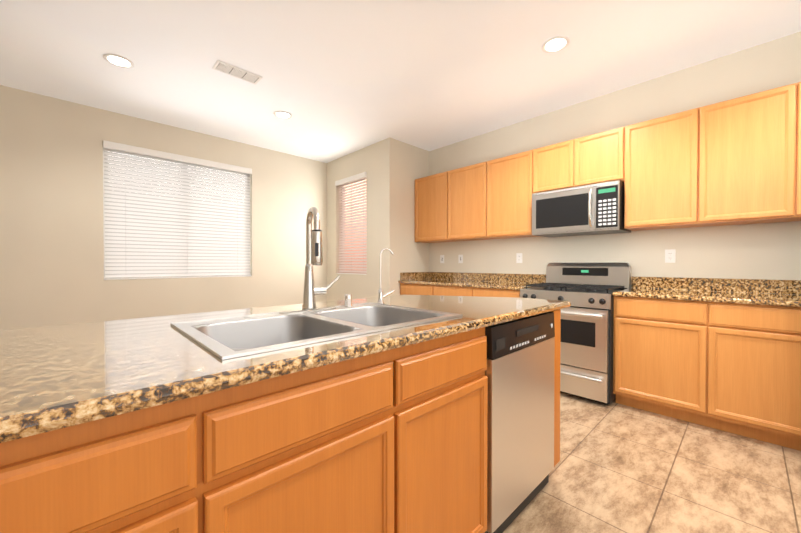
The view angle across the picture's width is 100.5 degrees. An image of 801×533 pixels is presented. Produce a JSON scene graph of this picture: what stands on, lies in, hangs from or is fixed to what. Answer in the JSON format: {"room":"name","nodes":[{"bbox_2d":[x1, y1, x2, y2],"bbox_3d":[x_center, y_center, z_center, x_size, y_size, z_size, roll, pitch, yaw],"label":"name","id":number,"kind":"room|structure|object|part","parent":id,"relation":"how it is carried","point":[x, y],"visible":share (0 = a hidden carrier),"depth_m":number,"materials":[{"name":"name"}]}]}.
{"room":"kitchen","nodes":[
{"label":"kitchen","id":0,"kind":"room"},
{"bbox_2d":[0,85,327,329],"bbox_3d":[-3.503,-0.288,3.404,6.530,2.820,0.190,-1,1,-44],"label":"wall","id":1,"kind":"structure","parent":0,"point":[51,221],"depth_m":3.54,"materials":[{"name":"paint"}]},
{"bbox_2d":[103,148,250,279],"bbox_3d":[-2.693,-0.621,4.182,1.556,1.506,0.135,-1,1,-44],"label":"window blind","id":2,"kind":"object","parent":1,"relation":"in","point":[184,229],"depth_m":4.06,"materials":[{"name":"white plastic"}]},
{"bbox_2d":[103,140,251,173],"bbox_3d":[-2.642,-1.334,4.121,1.552,0.074,0.030,-1,1,-44],"label":"window valance","id":3,"kind":"object","parent":2,"relation":"attached to","point":[146,151],"visible":1,"depth_m":4.00,"materials":[{"name":"white plastic"}]},
{"bbox_2d":[328,137,399,300],"bbox_3d":[-0.613,-0.304,4.992,0.160,2.820,1.520,-1,1,-44],"label":"wall","id":4,"kind":"structure","parent":0,"point":[380,161],"depth_m":4.62,"materials":[{"name":"paint"}]},
{"bbox_2d":[335,172,366,274],"bbox_3d":[-0.713,-0.629,5.059,0.157,1.466,0.776,-1,1,-44],"label":"window","id":5,"kind":"structure","parent":4,"relation":"in","point":[347,265],"depth_m":5.04,"materials":[{"name":"white plastic"}]},
{"bbox_3d":[-0.674,-0.630,5.096,0.004,1.380,0.690,-1,1,-44],"label":"glass","id":6,"kind":"part","parent":5,"relation":"part of","materials":[{"name":"clear glass"}]},
{"bbox_2d":[0,0,800,162],"bbox_3d":[-0.562,-1.721,0.765,7.500,0.100,8.050,-1,1,-44],"label":"ceiling","id":7,"kind":"structure","parent":0,"point":[340,78],"depth_m":2.67,"materials":[{"name":"paint"}]},
{"bbox_2d":[103,54,133,68],"bbox_3d":[-2.308,-1.687,2.729,0.196,0.008,0.196,-1,1,-44],"label":"recessed light","id":8,"kind":"object","parent":7,"relation":"in","point":[118,61],"visible":0.98,"depth_m":2.72,"materials":[{"name":"white glass"}]},
{"bbox_2d":[212,60,262,84],"bbox_3d":[-1.413,-1.689,2.894,0.360,0.006,0.160,-1,1,-44],"label":"ceiling vent","id":9,"kind":"object","parent":7,"relation":"in","point":[233,71],"visible":1,"depth_m":2.88,"materials":[{"name":"white plastic"}]},
{"bbox_2d":[274,111,291,118],"bbox_3d":[-1.311,-1.696,3.713,0.196,0.008,0.196,-1,1,-44],"label":"recessed light","id":10,"kind":"object","parent":7,"relation":"in","point":[282,114],"visible":0.98,"depth_m":3.71,"materials":[{"name":"white glass"}]},
{"bbox_2d":[542,36,569,52],"bbox_3d":[1.175,-1.685,2.522,0.196,0.008,0.196,-1,1,-44],"label":"recessed light","id":11,"kind":"object","parent":7,"relation":"in","point":[555,44],"visible":1,"depth_m":2.52,"materials":[{"name":"white glass"}]},
{"bbox_2d":[400,141,427,272],"bbox_3d":[0.139,-0.302,4.772,0.600,2.820,0.160,-1,1,-44],"label":"wall","id":12,"kind":"structure","parent":0,"point":[413,160],"depth_m":4.65,"materials":[{"name":"paint"}]},
{"bbox_2d":[428,31,800,293],"bbox_3d":[2.560,-0.282,2.826,0.160,2.820,6.320,-1,1,-44],"label":"wall","id":13,"kind":"structure","parent":0,"point":[772,251],"depth_m":3.00,"materials":[{"name":"paint"}]},
{"bbox_2d":[415,171,446,242],"bbox_3d":[0.511,-0.797,4.598,0.334,0.885,0.595,-1,1,-44],"label":"upper cabinet","id":14,"kind":"object","parent":13,"relation":"attached to","point":[430,191],"depth_m":4.47,"materials":[{"name":"brown wood"}]},
{"bbox_2d":[440,255,443,262],"bbox_3d":[0.593,-0.116,4.752,0.011,0.116,0.072,-1,1,-44],"label":"electrical outlet","id":15,"kind":"object","parent":13,"relation":"attached to","point":[441,258],"visible":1,"depth_m":4.75,"materials":[{"name":"white plastic"}]},
{"bbox_2d":[458,255,462,262],"bbox_3d":[0.815,-0.114,4.521,0.011,0.116,0.072,-1,1,-44],"label":"electrical outlet","id":16,"kind":"object","parent":13,"relation":"attached to","point":[460,258],"visible":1,"depth_m":4.52,"materials":[{"name":"white plastic"}]},
{"bbox_2d":[447,162,498,241],"bbox_3d":[0.915,-0.793,4.177,0.334,0.885,0.572,-1,1,-44],"label":"upper cabinet","id":17,"kind":"object","parent":13,"relation":"attached to","point":[464,184],"depth_m":4.08,"materials":[{"name":"brown wood"}]},
{"bbox_2d":[483,149,539,238],"bbox_3d":[1.302,-0.789,3.774,0.334,0.885,0.546,-1,1,-44],"label":"upper cabinet","id":18,"kind":"object","parent":13,"relation":"attached to","point":[508,181],"depth_m":3.66,"materials":[{"name":"brown wood"}]},
{"bbox_2d":[516,253,521,262],"bbox_3d":[1.398,-0.108,3.916,0.007,0.116,0.072,-1,1,-44],"label":"electrical outlet","id":19,"kind":"object","parent":13,"relation":"attached to","point":[518,257],"visible":1,"depth_m":3.92,"materials":[{"name":"white plastic"}]},
{"bbox_2d":[535,140,570,192],"bbox_3d":[1.631,-0.995,3.428,0.334,0.466,0.405,-1,1,-44],"label":"upper cabinet","id":20,"kind":"object","parent":13,"relation":"attached to","point":[552,162],"depth_m":3.31,"materials":[{"name":"brown wood"}]},
{"bbox_2d":[571,126,626,187],"bbox_3d":[1.911,-0.992,3.136,0.334,0.466,0.404,-1,1,-44],"label":"upper cabinet","id":21,"kind":"object","parent":13,"relation":"attached to","point":[601,157],"depth_m":3.02,"materials":[{"name":"brown wood"}]},
{"bbox_2d":[532,180,630,236],"bbox_3d":[1.726,-0.537,3.229,0.479,0.422,0.764,-1,1,-44],"label":"microwave","id":22,"kind":"object","parent":21,"relation":"attached to","point":[594,209],"visible":1,"depth_m":3.06,"materials":[{"name":"silver metal"}]},
{"bbox_3d":[1.692,-0.529,2.968,0.070,0.347,0.023,-1,1,-44],"label":"microwave handle","id":23,"kind":"part","parent":22,"relation":"part of","materials":[{"name":"silver metal"}]},
{"bbox_2d":[624,109,698,230],"bbox_3d":[2.218,-0.779,2.819,0.334,0.885,0.482,-1,1,-44],"label":"upper cabinet","id":24,"kind":"object","parent":13,"relation":"attached to","point":[659,188],"depth_m":2.70,"materials":[{"name":"brown wood"}]},
{"bbox_2d":[665,249,675,262],"bbox_3d":[2.360,-0.098,2.913,0.007,0.116,0.072,-1,1,-44],"label":"electrical outlet","id":25,"kind":"object","parent":13,"relation":"attached to","point":[670,255],"visible":1,"depth_m":2.91,"materials":[{"name":"white plastic"}]},
{"bbox_2d":[695,82,800,226],"bbox_3d":[2.585,-0.775,2.436,0.334,0.885,0.580,-1,1,-44],"label":"upper cabinet","id":26,"kind":"object","parent":13,"relation":"attached to","point":[736,161],"depth_m":2.34,"materials":[{"name":"brown wood"}]},
{"bbox_2d":[503,392,800,532],"bbox_3d":[-0.562,1.198,0.794,7.500,0.100,8.050,-1,1,-44],"label":"floor","id":27,"kind":"structure","parent":0,"point":[619,468],"depth_m":1.78,"materials":[{"name":"tile"}]},
{"bbox_2d":[0,307,566,532],"bbox_3d":[-0.134,0.686,1.325,2.060,0.916,0.731,-1,1,-44],"label":"kitchen island","id":28,"kind":"object","parent":27,"relation":"on","point":[159,424],"depth_m":0.80,"materials":[{"name":"brown wood"}]},
{"bbox_2d":[0,295,570,438],"bbox_3d":[-0.171,0.208,1.423,2.190,0.035,0.940,-1,1,-44],"label":"island countertop","id":29,"kind":"structure","parent":28,"relation":"on","point":[50,375],"depth_m":0.74,"materials":[{"name":"beige stone"}]},
{"bbox_2d":[279,207,339,313],"bbox_3d":[-0.352,-0.032,1.389,0.265,0.436,0.171,-1,1,-44],"label":"faucet","id":30,"kind":"object","parent":29,"relation":"on","point":[314,250],"visible":1,"depth_m":1.41,"materials":[{"name":"silver metal"}]},
{"bbox_2d":[170,302,462,375],"bbox_3d":[-0.265,0.281,1.216,0.865,0.194,0.570,-1,1,-44],"label":"sink","id":31,"kind":"object","parent":29,"relation":"in","point":[223,338],"visible":0.38,"depth_m":1.22,"materials":[{"name":"silver metal"}]},
{"bbox_2d":[344,294,352,306],"bbox_3d":[-0.247,0.156,1.575,0.042,0.057,0.042,-1,1,-44],"label":"air gap","id":32,"kind":"object","parent":31,"relation":"on","point":[347,300],"visible":1,"depth_m":1.56,"materials":[{"name":"silver metal"}]},
{"bbox_2d":[377,248,394,303],"bbox_3d":[-0.080,0.044,1.721,0.094,0.286,0.053,-1,1,-44],"label":"filter faucet","id":33,"kind":"object","parent":29,"relation":"on","point":[381,296],"visible":0.94,"depth_m":1.70,"materials":[{"name":"silver metal"}]},
{"bbox_2d":[484,312,554,532],"bbox_3d":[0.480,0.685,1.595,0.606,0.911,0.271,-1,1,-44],"label":"dishwasher","id":34,"kind":"object","parent":28,"relation":"in","point":[519,372],"depth_m":1.44,"materials":[{"name":"silver metal"}]},
{"bbox_2d":[400,283,431,294],"bbox_3d":[0.409,0.663,4.513,0.618,0.894,0.598,-1,1,-44],"label":"base cabinet","id":35,"kind":"object","parent":27,"relation":"on","point":[405,289],"depth_m":4.30,"materials":[{"name":"brown wood"}]},
{"bbox_2d":[432,285,471,295],"bbox_3d":[0.814,0.667,4.092,0.618,0.894,0.570,-1,1,-44],"label":"base cabinet","id":36,"kind":"object","parent":27,"relation":"on","point":[436,290],"depth_m":3.88,"materials":[{"name":"brown wood"}]},
{"bbox_2d":[472,288,519,297],"bbox_3d":[1.212,0.671,3.676,0.618,0.894,0.582,-1,1,-44],"label":"base cabinet","id":37,"kind":"object","parent":27,"relation":"on","point":[479,292],"depth_m":3.47,"materials":[{"name":"brown wood"}]},
{"bbox_2d":[520,262,630,404],"bbox_3d":[1.625,0.540,3.137,0.746,1.170,0.758,-1,1,-44],"label":"range","id":38,"kind":"object","parent":27,"relation":"on","point":[586,290],"visible":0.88,"depth_m":2.83,"materials":[{"name":"silver metal"}]},
{"bbox_2d":[613,296,703,425],"bbox_3d":[2.139,0.681,2.710,0.618,0.894,0.564,-1,1,-44],"label":"base cabinet","id":39,"kind":"object","parent":27,"relation":"on","point":[658,344],"depth_m":2.49,"materials":[{"name":"brown wood"}]},
{"bbox_2d":[704,302,800,450],"bbox_3d":[2.509,0.685,2.324,0.618,0.894,0.504,-1,1,-44],"label":"base cabinet","id":40,"kind":"object","parent":27,"relation":"on","point":[734,368],"depth_m":2.14,"materials":[{"name":"brown wood"}]},
{"bbox_2d":[398,272,800,306],"bbox_3d":[1.437,0.154,3.425,0.633,0.144,3.583,-1,1,-44],"label":"countertop","id":41,"kind":"structure","parent":40,"relation":"on","point":[785,293],"depth_m":2.72,"materials":[{"name":"stone"}]},
{"label":"outside","id":42,"kind":"structure","parent":0,"visible":0},
{"bbox_2d":[109,152,244,202],"bbox_3d":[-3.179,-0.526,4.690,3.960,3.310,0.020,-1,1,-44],"label":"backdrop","id":43,"kind":"structure","parent":42,"point":[174,173],"depth_m":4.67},
{"bbox_2d":[345,180,366,261],"bbox_3d":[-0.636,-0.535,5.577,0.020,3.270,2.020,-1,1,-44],"label":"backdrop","id":44,"kind":"structure","parent":42,"point":[354,214],"depth_m":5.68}
]}

